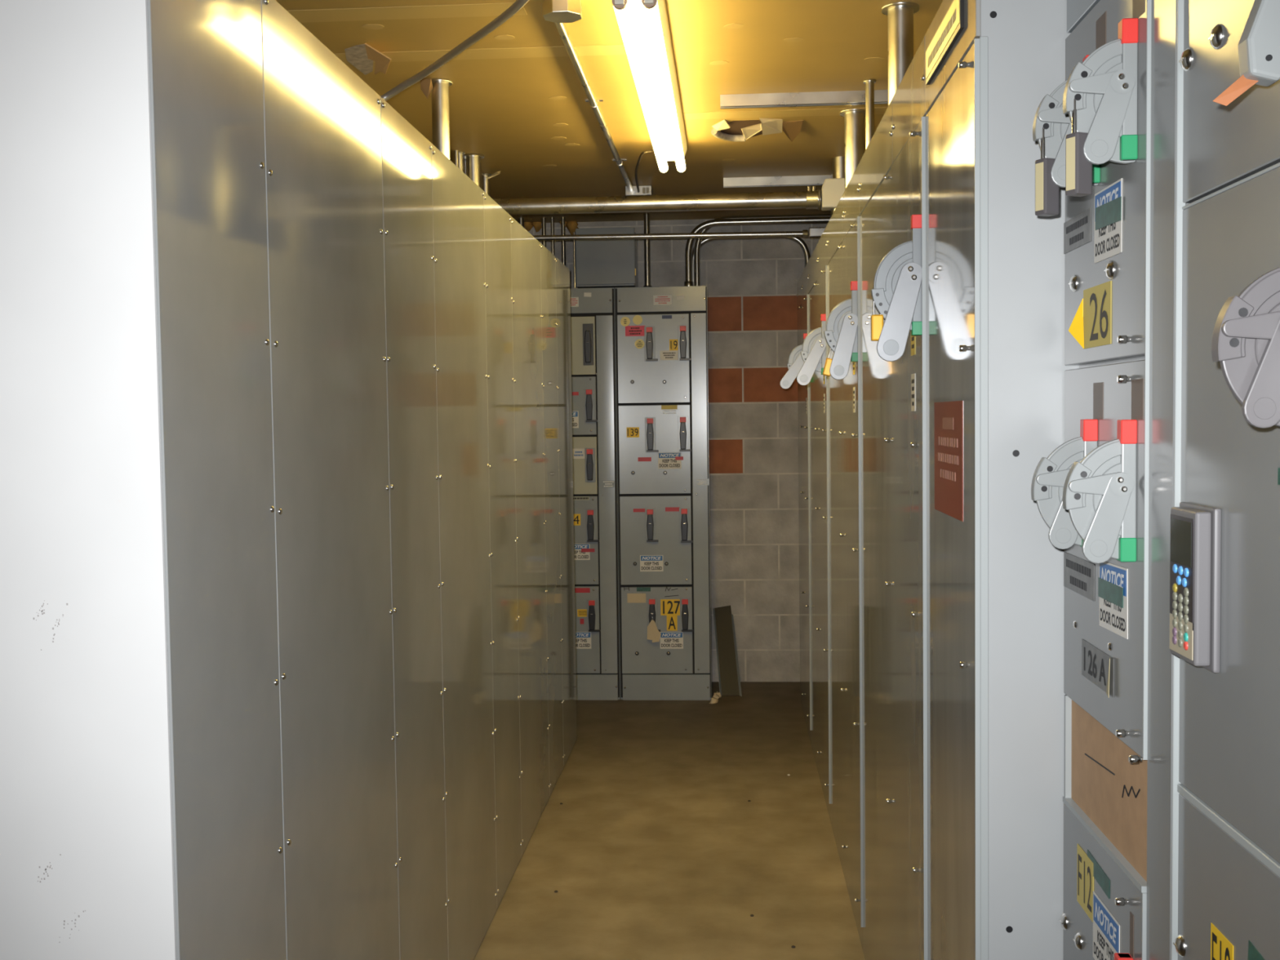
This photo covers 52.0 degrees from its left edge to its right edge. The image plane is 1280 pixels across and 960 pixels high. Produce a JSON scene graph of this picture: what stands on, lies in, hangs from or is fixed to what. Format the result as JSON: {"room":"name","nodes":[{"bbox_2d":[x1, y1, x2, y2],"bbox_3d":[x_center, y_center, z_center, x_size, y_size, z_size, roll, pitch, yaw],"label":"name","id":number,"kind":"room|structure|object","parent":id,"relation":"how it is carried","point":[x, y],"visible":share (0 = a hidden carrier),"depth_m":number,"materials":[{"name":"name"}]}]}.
{"room":"electrical room","nodes":[
{"label":"electrical room","id":0,"kind":"room"},
{"bbox_2d":[275,0,942,222],"bbox_3d":[-0.183,-1.341,3.032,3.450,0.101,9.550,-1,3,4],"label":"ceiling","id":1,"kind":"structure","parent":0,"point":[517,97],"depth_m":4.47,"materials":[{"name":"beige paint"}]},
{"bbox_2d":[344,43,391,75],"bbox_3d":[-0.877,-1.310,4.171,0.131,0.055,0.388,-2,3,-17],"label":"torn drywall","id":2,"kind":"object","parent":1,"relation":"attached to","point":[357,55],"visible":1,"depth_m":4.10,"materials":[{"name":"brown paper"}]},
{"bbox_2d":[420,78,432,98],"bbox_3d":[-0.720,-1.323,4.429,0.046,0.061,0.057,-1,3,4],"label":"paper","id":3,"kind":"object","parent":1,"relation":"attached to","point":[426,86],"visible":0.88,"depth_m":4.43,"materials":[{"name":"brown paper"}]},
{"bbox_2d":[381,0,528,101],"bbox_3d":[-0.633,-1.097,3.718,0.342,0.422,1.011,-2,3,-31],"label":"cable","id":4,"kind":"object","parent":1,"relation":"hanging from","point":[517,5],"visible":0.56,"depth_m":3.82,"materials":[{"name":"silver metal"}]},
{"bbox_2d":[483,170,500,178],"bbox_3d":[-0.686,-1.406,6.033,0.077,0.046,0.099,-1,3,4],"label":"paper strip","id":5,"kind":"object","parent":1,"relation":"hanging from","point":[497,172],"visible":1,"depth_m":6.03,"materials":[{"name":"white paper"}]},
{"bbox_2d":[517,217,524,227],"bbox_3d":[-0.681,-1.286,7.559,0.036,0.435,0.036,-1,3,4],"label":"riser pipe","id":6,"kind":"object","parent":1,"relation":"attached to","point":[521,220],"visible":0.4,"depth_m":7.53,"materials":[{"name":"metal"}]},
{"bbox_2d":[524,222,533,231],"bbox_3d":[-0.663,-1.505,7.718,0.066,0.088,0.053,-3,4,-44],"label":"foam","id":7,"kind":"object","parent":1,"relation":"attached to","point":[528,226],"visible":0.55,"depth_m":7.70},
{"bbox_2d":[531,222,542,232],"bbox_3d":[-0.604,-1.501,7.714,0.062,0.087,0.065,-1,3,4],"label":"foam","id":8,"kind":"object","parent":1,"relation":"attached to","point":[537,225],"visible":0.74,"depth_m":7.70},
{"bbox_2d":[542,0,582,22],"bbox_3d":[-0.214,-1.297,3.618,0.104,0.045,0.104,-1,3,4],"label":"outlet box","id":9,"kind":"object","parent":1,"relation":"attached to","point":[553,11],"visible":1,"depth_m":3.59,"materials":[{"name":"metal"}]},
{"bbox_2d":[565,221,578,235],"bbox_3d":[-0.396,-1.489,7.699,0.070,0.103,0.074,2,4,41],"label":"foam","id":10,"kind":"object","parent":1,"relation":"attached to","point":[571,226],"visible":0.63,"depth_m":7.68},
{"bbox_2d":[554,22,633,191],"bbox_3d":[-0.142,-1.377,5.095,0.064,0.030,2.870,-1,3,4],"label":"conduit","id":11,"kind":"object","parent":1,"relation":"attached to","point":[561,28],"visible":0.86,"depth_m":4.63,"materials":[{"name":"metal"}]},
{"bbox_2d":[625,185,653,195],"bbox_3d":[-0.004,-1.442,6.579,0.132,0.047,0.126,-1,3,4],"label":"outlet box","id":12,"kind":"object","parent":1,"relation":"attached to","point":[644,189],"visible":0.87,"depth_m":6.52,"materials":[{"name":"metal"}]},
{"bbox_2d":[612,0,687,192],"bbox_3d":[-0.015,-1.322,4.895,0.342,0.124,3.263,-1,3,4],"label":"ceiling light","id":13,"kind":"object","parent":1,"relation":"attached to","point":[643,24],"depth_m":4.04,"materials":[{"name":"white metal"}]},
{"bbox_2d":[711,117,803,142],"bbox_3d":[0.465,-1.379,5.263,0.362,0.062,0.376,-1,3,4],"label":"torn drywall","id":14,"kind":"object","parent":1,"relation":"attached to","point":[734,131],"visible":1,"depth_m":5.18,"materials":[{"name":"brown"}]},
{"bbox_2d":[723,174,832,187],"bbox_3d":[0.711,-1.443,6.343,0.614,0.041,0.041,-1,3,4],"label":"channel","id":15,"kind":"object","parent":1,"relation":"attached to","point":[799,180],"visible":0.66,"depth_m":6.33,"materials":[{"name":"metal"}]},
{"bbox_2d":[720,89,888,109],"bbox_3d":[0.607,-1.362,4.699,0.639,0.041,0.041,-1,3,4],"label":"channel","id":16,"kind":"object","parent":1,"relation":"attached to","point":[881,96],"visible":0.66,"depth_m":4.68,"materials":[{"name":"metal"}]},
{"bbox_2d":[473,681,865,959],"bbox_3d":[-0.146,1.480,3.168,3.450,0.100,9.550,-1,3,4],"label":"floor","id":17,"kind":"structure","parent":0,"point":[655,847],"depth_m":4.83,"materials":[{"name":"concrete"}]},
{"bbox_2d":[0,0,286,959],"bbox_3d":[-0.925,0.350,2.007,0.624,2.290,0.427,-1,3,4],"label":"tall cabinet","id":18,"kind":"object","parent":17,"relation":"on","point":[141,796],"visible":1,"depth_m":1.78,"materials":[{"name":"grey metal"}]},
{"bbox_2d":[260,0,399,959],"bbox_3d":[-0.886,0.321,2.589,0.624,2.290,0.739,-1,3,4],"label":"tall cabinet","id":19,"kind":"object","parent":17,"relation":"on","point":[322,121],"visible":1,"depth_m":2.49,"materials":[{"name":"grey metal"}]},
{"bbox_2d":[380,96,448,959],"bbox_3d":[-0.845,0.291,3.205,0.624,2.290,0.494,-1,3,4],"label":"tall cabinet","id":20,"kind":"object","parent":17,"relation":"on","point":[406,153],"visible":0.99,"depth_m":3.15,"materials":[{"name":"grey metal"}]},
{"bbox_2d":[431,142,497,959],"bbox_3d":[-0.804,0.261,3.810,0.624,2.290,0.719,-1,3,4],"label":"tall cabinet","id":21,"kind":"object","parent":17,"relation":"on","point":[458,205],"visible":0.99,"depth_m":3.74,"materials":[{"name":"grey metal"}]},
{"bbox_2d":[483,191,522,912],"bbox_3d":[-0.762,0.231,4.423,0.624,2.290,0.509,-1,3,4],"label":"tall cabinet","id":22,"kind":"object","parent":17,"relation":"on","point":[497,222],"visible":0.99,"depth_m":4.38,"materials":[{"name":"grey metal"}]},
{"bbox_2d":[431,78,453,159],"bbox_3d":[-0.676,-1.137,4.472,0.086,0.435,0.085,-1,3,4],"label":"riser pipe","id":23,"kind":"object","parent":22,"relation":"on","point":[440,91],"visible":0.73,"depth_m":4.44,"materials":[{"name":"metal"}]},
{"bbox_2d":[510,215,550,858],"bbox_3d":[-0.721,0.200,5.041,0.624,2.290,0.729,-1,3,4],"label":"tall cabinet","id":24,"kind":"object","parent":17,"relation":"on","point":[528,384],"visible":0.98,"depth_m":4.98,"materials":[{"name":"grey metal"}]},
{"bbox_2d":[540,243,564,799],"bbox_3d":[-0.680,0.171,5.636,0.624,2.290,0.464,-1,3,4],"label":"tall cabinet","id":25,"kind":"object","parent":17,"relation":"on","point":[548,264],"visible":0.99,"depth_m":5.60,"materials":[{"name":"grey metal"}]},
{"bbox_2d":[453,150,458,167],"bbox_3d":[-0.783,-1.191,5.628,0.020,0.435,0.020,-1,3,4],"label":"riser pipe","id":26,"kind":"object","parent":25,"relation":"on","point":[455,152],"visible":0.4,"depth_m":5.61,"materials":[{"name":"metal"}]},
{"bbox_2d":[458,151,465,172],"bbox_3d":[-0.775,-1.194,5.671,0.048,0.435,0.048,-1,3,4],"label":"riser pipe","id":27,"kind":"object","parent":25,"relation":"on","point":[461,154],"visible":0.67,"depth_m":5.65,"materials":[{"name":"metal"}]},
{"bbox_2d":[463,158,466,174],"bbox_3d":[-0.766,-1.199,5.788,0.014,0.435,0.014,-1,3,4],"label":"riser pipe","id":28,"kind":"object","parent":25,"relation":"on","point":[464,162],"visible":0.2,"depth_m":5.77,"materials":[{"name":"metal"}]},
{"bbox_2d":[463,153,484,188],"bbox_3d":[-0.724,-1.197,5.732,0.098,0.435,0.097,-1,3,4],"label":"riser pipe","id":29,"kind":"object","parent":25,"relation":"on","point":[473,161],"visible":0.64,"depth_m":5.70,"materials":[{"name":"metal"}]},
{"bbox_2d":[555,256,577,767],"bbox_3d":[-0.647,0.147,6.130,0.624,2.290,0.524,-1,3,4],"label":"tall cabinet","id":30,"kind":"object","parent":17,"relation":"on","point":[563,349],"visible":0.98,"depth_m":6.09,"materials":[{"name":"grey metal"}]},
{"bbox_2d":[480,171,482,189],"bbox_3d":[-0.741,-1.215,6.112,0.022,0.435,0.022,-1,3,4],"label":"riser pipe","id":31,"kind":"object","parent":30,"relation":"on","point":[481,171],"visible":0.14,"depth_m":6.10,"materials":[{"name":"metal"}]},
{"bbox_2d":[482,173,491,196],"bbox_3d":[-0.725,-1.219,6.189,0.066,0.435,0.065,-1,3,4],"label":"riser pipe","id":32,"kind":"object","parent":30,"relation":"on","point":[486,182],"visible":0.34,"depth_m":6.16,"materials":[{"name":"metal"}]},
{"bbox_2d":[569,287,620,700],"bbox_3d":[-0.366,0.076,7.524,0.508,2.290,0.544,-1,3,4],"label":"electrical cabinet","id":33,"kind":"object","parent":17,"relation":"on","point":[593,310],"visible":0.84,"depth_m":7.28,"materials":[{"name":"grey metal"}]},
{"bbox_2d":[541,217,546,247],"bbox_3d":[-0.550,-1.287,7.550,0.024,0.435,0.024,-1,3,4],"label":"riser pipe","id":34,"kind":"object","parent":33,"relation":"on","point":[543,220],"visible":0.4,"depth_m":7.53,"materials":[{"name":"metal"}]},
{"bbox_2d":[550,217,554,255],"bbox_3d":[-0.500,-1.288,7.547,0.020,0.435,0.020,-1,3,4],"label":"riser pipe","id":35,"kind":"object","parent":33,"relation":"on","point":[552,219],"visible":0.45,"depth_m":7.53,"materials":[{"name":"metal"}]},
{"bbox_2d":[560,217,565,265],"bbox_3d":[-0.439,-1.288,7.543,0.024,0.435,0.024,-1,3,4],"label":"riser pipe","id":36,"kind":"object","parent":33,"relation":"on","point":[562,219],"visible":0.6,"depth_m":7.53,"materials":[{"name":"metal"}]},
{"bbox_2d":[570,297,577,305],"bbox_3d":[-0.367,-0.980,7.231,0.047,0.039,0.001,-1,3,4],"label":"print","id":37,"kind":"object","parent":33,"relation":"attached to","point":[574,301],"depth_m":7.23,"materials":[{"name":"red paper"}]},
{"bbox_2d":[573,451,582,456],"bbox_3d":[-0.340,-0.146,7.270,0.051,0.026,0.001,-1,3,4],"label":"print","id":38,"kind":"object","parent":33,"relation":"attached to","point":[575,453],"depth_m":7.27,"materials":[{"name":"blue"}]},
{"bbox_2d":[573,497,588,499],"bbox_3d":[-0.329,0.102,7.281,0.087,0.010,0.001,-1,3,4],"label":"print","id":39,"kind":"object","parent":33,"relation":"attached to","point":[574,498],"depth_m":7.28,"materials":[{"name":"black"}]},
{"bbox_2d":[603,480,613,486],"bbox_3d":[-0.174,0.022,7.264,0.060,0.032,0.001,-1,3,4],"label":"print","id":40,"kind":"object","parent":33,"relation":"attached to","point":[606,483],"depth_m":7.26,"materials":[{"name":"white paper"}]},
{"bbox_2d":[614,285,712,700],"bbox_3d":[0.145,0.071,7.489,0.508,2.290,0.546,-1,3,4],"label":"electrical cabinet","id":41,"kind":"object","parent":17,"relation":"on","point":[662,332],"visible":1,"depth_m":7.25,"materials":[{"name":"grey metal"}]},
{"bbox_2d":[629,327,641,334],"bbox_3d":[-0.026,-0.818,7.211,0.069,0.038,0.001,-1,3,4],"label":"print","id":42,"kind":"object","parent":41,"relation":"attached to","point":[633,331],"depth_m":7.21,"materials":[{"name":"black"}]},
{"bbox_2d":[643,213,651,287],"bbox_3d":[0.041,-1.291,7.460,0.049,0.435,0.049,-1,3,4],"label":"conduit","id":43,"kind":"object","parent":41,"relation":"on","point":[646,216],"visible":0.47,"depth_m":7.45,"materials":[{"name":"metal"}]},
{"bbox_2d":[647,615,661,642],"bbox_3d":[0.078,0.817,7.257,0.078,0.164,0.011,-1,3,4],"label":"paper tag","id":44,"kind":"object","parent":41,"relation":"hanging from","point":[654,634],"visible":1,"depth_m":7.25,"materials":[{"name":"beige paper"}]},
{"bbox_2d":[655,296,670,303],"bbox_3d":[0.124,-0.986,7.196,0.082,0.040,0.001,-1,3,4],"label":"print","id":45,"kind":"object","parent":41,"relation":"attached to","point":[659,300],"depth_m":7.20,"materials":[{"name":"red"}]},
{"bbox_2d":[662,409,675,413],"bbox_3d":[0.162,-0.374,7.224,0.070,0.019,0.001,-1,3,4],"label":"print","id":46,"kind":"object","parent":41,"relation":"attached to","point":[664,411],"depth_m":7.22,"materials":[{"name":"white"}]},
{"bbox_2d":[662,352,675,358],"bbox_3d":[0.161,-0.684,7.209,0.069,0.031,0.001,-1,3,4],"label":"print","id":47,"kind":"object","parent":41,"relation":"attached to","point":[665,355],"depth_m":7.21,"materials":[{"name":"brown"}]},
{"bbox_2d":[696,479,707,484],"bbox_3d":[0.345,0.011,7.231,0.066,0.032,0.001,-1,3,4],"label":"print","id":48,"kind":"object","parent":41,"relation":"attached to","point":[699,482],"depth_m":7.23,"materials":[{"name":"white paper"}]},
{"bbox_2d":[691,236,810,285],"bbox_3d":[0.639,-1.257,7.602,0.700,0.338,0.035,-1,3,4],"label":"conduit","id":49,"kind":"object","parent":41,"relation":"on","point":[799,241],"visible":0.52,"depth_m":7.58,"materials":[{"name":"metal"}]},
{"bbox_2d":[684,216,831,286],"bbox_3d":[0.751,-1.273,7.362,1.012,0.390,0.052,-1,3,4],"label":"conduit","id":50,"kind":"object","parent":41,"relation":"on","point":[819,220],"visible":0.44,"depth_m":7.36,"materials":[{"name":"metal"}]},
{"bbox_2d":[693,213,831,285],"bbox_3d":[0.777,-1.297,7.490,0.939,0.424,0.033,-1,3,4],"label":"conduit","id":51,"kind":"object","parent":41,"relation":"on","point":[698,241],"visible":0.5,"depth_m":7.50,"materials":[{"name":"metal"}]},
{"bbox_2d":[708,696,718,703],"bbox_3d":[0.402,1.209,7.221,0.050,0.035,0.040,-3,4,-39],"label":"crumpled paper","id":52,"kind":"object","parent":17,"relation":"on","point":[713,700],"visible":1,"depth_m":7.21,"materials":[{"name":"beige paper"}]},
{"bbox_2d":[711,693,719,699],"bbox_3d":[0.417,1.203,7.310,0.048,0.037,0.050,-1,3,4],"label":"crumpled paper","id":53,"kind":"object","parent":17,"relation":"on","point":[717,696],"visible":0.74,"depth_m":7.30,"materials":[{"name":"beige paper"}]},
{"bbox_2d":[712,605,742,696],"bbox_3d":[0.498,0.977,7.538,0.121,0.462,0.382,-1,3,-3],"label":"panel","id":54,"kind":"object","parent":17,"relation":"on","point":[729,679],"visible":1,"depth_m":7.54,"materials":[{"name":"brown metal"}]},
{"bbox_2d":[779,262,812,747],"bbox_3d":[1.056,0.111,6.402,0.755,2.290,0.509,-1,3,4],"label":"tall cabinet","id":55,"kind":"object","parent":17,"relation":"on","point":[795,362],"visible":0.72,"depth_m":6.30,"materials":[{"name":"grey metal"}]},
{"bbox_2d":[532,226,826,240],"bbox_3d":[-0.293,-1.132,6.587,2.545,0.212,0.050,-1,3,4],"label":"pipe","id":56,"kind":"object","parent":55,"relation":"on","point":[816,232],"visible":0.65,"depth_m":6.54,"materials":[{"name":"metal"}]},
{"bbox_2d":[796,273,805,721],"bbox_3d":[1.151,0.086,6.901,0.634,2.290,0.499,-1,3,4],"label":"tall cabinet","id":57,"kind":"object","parent":17,"relation":"on","point":[799,289],"visible":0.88,"depth_m":6.94,"materials":[{"name":"grey metal"}]},
{"bbox_2d":[796,226,831,825],"bbox_3d":[0.986,0.169,5.230,0.737,2.290,0.519,-1,3,4],"label":"tall cabinet","id":58,"kind":"object","parent":17,"relation":"on","point":[814,353],"visible":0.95,"depth_m":5.13,"materials":[{"name":"grey metal"}]},
{"bbox_2d":[840,108,865,189],"bbox_3d":[0.818,-1.182,5.004,0.111,0.435,0.110,-1,3,4],"label":"riser pipe","id":59,"kind":"object","parent":58,"relation":"on","point":[854,119],"visible":0.66,"depth_m":4.97,"materials":[{"name":"metal"}]},
{"bbox_2d":[807,243,822,786],"bbox_3d":[1.077,0.139,5.815,0.634,2.290,0.659,-1,3,4],"label":"tall cabinet","id":60,"kind":"object","parent":17,"relation":"on","point":[812,275],"visible":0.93,"depth_m":5.83,"materials":[{"name":"grey metal"}]},
{"bbox_2d":[493,156,844,216],"bbox_3d":[-0.294,-1.215,5.981,2.626,0.435,0.100,-1,3,4],"label":"pipe","id":61,"kind":"object","parent":60,"relation":"on","point":[828,198],"visible":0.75,"depth_m":5.92,"materials":[{"name":"metal"}]},
{"bbox_2d":[826,194,848,890],"bbox_3d":[0.996,0.198,4.614,0.634,2.290,0.709,-1,3,4],"label":"tall cabinet","id":62,"kind":"object","parent":17,"relation":"on","point":[835,226],"visible":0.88,"depth_m":4.62,"materials":[{"name":"grey metal"}]},
{"bbox_2d":[823,162,864,955],"bbox_3d":[0.912,0.229,4.009,0.720,2.290,0.509,-1,3,4],"label":"tall cabinet","id":63,"kind":"object","parent":17,"relation":"on","point":[842,332],"visible":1,"depth_m":3.92,"materials":[{"name":"grey metal"}]},
{"bbox_2d":[822,347,834,376],"bbox_3d":[0.545,-0.344,3.776,0.040,0.092,0.018,-1,3,4],"label":"padlock","id":64,"kind":"object","parent":63,"relation":"attached to","point":[828,362],"visible":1,"depth_m":3.77,"materials":[{"name":"yellow metal"}]},
{"bbox_2d":[881,1,919,106],"bbox_3d":[0.741,-1.120,3.728,0.106,0.435,0.105,-1,3,4],"label":"riser pipe","id":65,"kind":"object","parent":63,"relation":"on","point":[900,15],"visible":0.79,"depth_m":3.69,"materials":[{"name":"metal"}]},
{"bbox_2d":[858,99,893,959],"bbox_3d":[0.913,0.259,3.378,0.634,2.290,0.749,-1,3,4],"label":"tall cabinet","id":66,"kind":"object","parent":17,"relation":"on","point":[876,162],"visible":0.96,"depth_m":3.38,"materials":[{"name":"grey metal"}]},
{"bbox_2d":[862,79,875,150],"bbox_3d":[0.794,-1.159,4.535,0.044,0.435,0.043,-1,3,4],"label":"riser pipe","id":67,"kind":"object","parent":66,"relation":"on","point":[869,83],"visible":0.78,"depth_m":4.52,"materials":[{"name":"metal"}]},
{"bbox_2d":[871,35,927,959],"bbox_3d":[0.828,0.290,2.760,0.720,2.290,0.496,-1,3,4],"label":"tall cabinet","id":68,"kind":"object","parent":17,"relation":"on","point":[898,294],"visible":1,"depth_m":2.67,"materials":[{"name":"grey metal"}]},
{"bbox_2d":[871,299,883,341],"bbox_3d":[0.457,-0.315,2.529,0.023,0.094,0.018,-1,3,4],"label":"padlock","id":69,"kind":"object","parent":68,"relation":"attached to","point":[877,320],"visible":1,"depth_m":2.52,"materials":[{"name":"yellow metal"}]},
{"bbox_2d":[911,378,914,405],"bbox_3d":[0.550,-0.176,2.646,0.001,0.053,0.040,-1,3,4],"label":"print","id":70,"kind":"object","parent":68,"relation":"attached to","point":[913,380],"depth_m":2.64,"materials":[{"name":"black"}]},
{"bbox_2d":[924,0,1079,959],"bbox_3d":[0.837,0.315,2.250,0.634,2.290,0.519,-1,3,4],"label":"tall cabinet","id":71,"kind":"object","parent":17,"relation":"on","point":[995,366],"visible":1,"depth_m":2.01,"materials":[{"name":"grey metal"}]},
{"bbox_2d":[927,8,955,67],"bbox_3d":[0.515,-0.752,2.246,0.001,0.016,0.297,-1,3,4],"label":"print","id":72,"kind":"object","parent":71,"relation":"attached to","point":[948,28],"depth_m":2.23,"materials":[{"name":"black"}]},
{"bbox_2d":[937,436,958,481],"bbox_3d":[0.529,-0.037,2.260,0.001,0.071,0.216,-1,3,4],"label":"print","id":73,"kind":"object","parent":71,"relation":"attached to","point":[947,446],"depth_m":2.26,"materials":[{"name":"white"}]},
{"bbox_2d":[1031,0,1189,959],"bbox_3d":[0.886,0.338,1.747,0.686,2.290,0.476,-1,3,4],"label":"tall cabinet","id":74,"kind":"object","parent":17,"relation":"on","point":[1104,495],"visible":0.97,"depth_m":1.66,"materials":[{"name":"grey metal"}]},
{"bbox_2d":[1035,127,1059,216],"bbox_3d":[0.555,-0.424,1.790,0.027,0.126,0.021,-2,3,-24],"label":"padlock","id":75,"kind":"object","parent":74,"relation":"attached to","point":[1046,193],"visible":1,"depth_m":1.78,"materials":[{"name":"grey"}]},
{"bbox_2d":[1066,215,1087,244],"bbox_3d":[0.630,-0.358,1.897,0.001,0.029,0.117,-1,3,4],"label":"print","id":76,"kind":"object","parent":74,"relation":"attached to","point":[1076,225],"depth_m":1.89,"materials":[{"name":"black"}]},
{"bbox_2d":[1066,559,1090,591],"bbox_3d":[0.636,0.139,1.907,0.001,0.034,0.134,-1,3,4],"label":"print","id":77,"kind":"object","parent":74,"relation":"attached to","point":[1077,571],"depth_m":1.91,"materials":[{"name":"black"}]},
{"bbox_2d":[1065,98,1092,196],"bbox_3d":[0.544,-0.416,1.627,0.027,0.126,0.021,-2,3,-24],"label":"padlock","id":78,"kind":"object","parent":74,"relation":"attached to","point":[1078,171],"visible":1,"depth_m":1.62,"materials":[{"name":"grey"}]},
{"bbox_2d":[1169,0,1279,959],"bbox_3d":[0.864,0.363,1.250,0.682,2.290,0.512,-1,3,4],"label":"tall cabinet","id":79,"kind":"object","parent":17,"relation":"on","point":[1224,544],"depth_m":1.36,"materials":[{"name":"grey metal"}]},
{"bbox_2d":[524,218,827,681],"bbox_3d":[0.153,-0.163,7.806,3.250,2.725,0.106,-1,3,4],"label":"wall","id":80,"kind":"structure","parent":0,"point":[751,285],"depth_m":7.71,"materials":[{"name":"grey brick"}]},
{"bbox_2d":[573,226,638,288],"bbox_3d":[-0.188,-1.250,7.551,0.353,0.350,0.339,-1,3,4],"label":"junction box","id":81,"kind":"object","parent":80,"relation":"attached to","point":[597,264],"visible":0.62,"depth_m":7.38,"materials":[{"name":"grey paint"}]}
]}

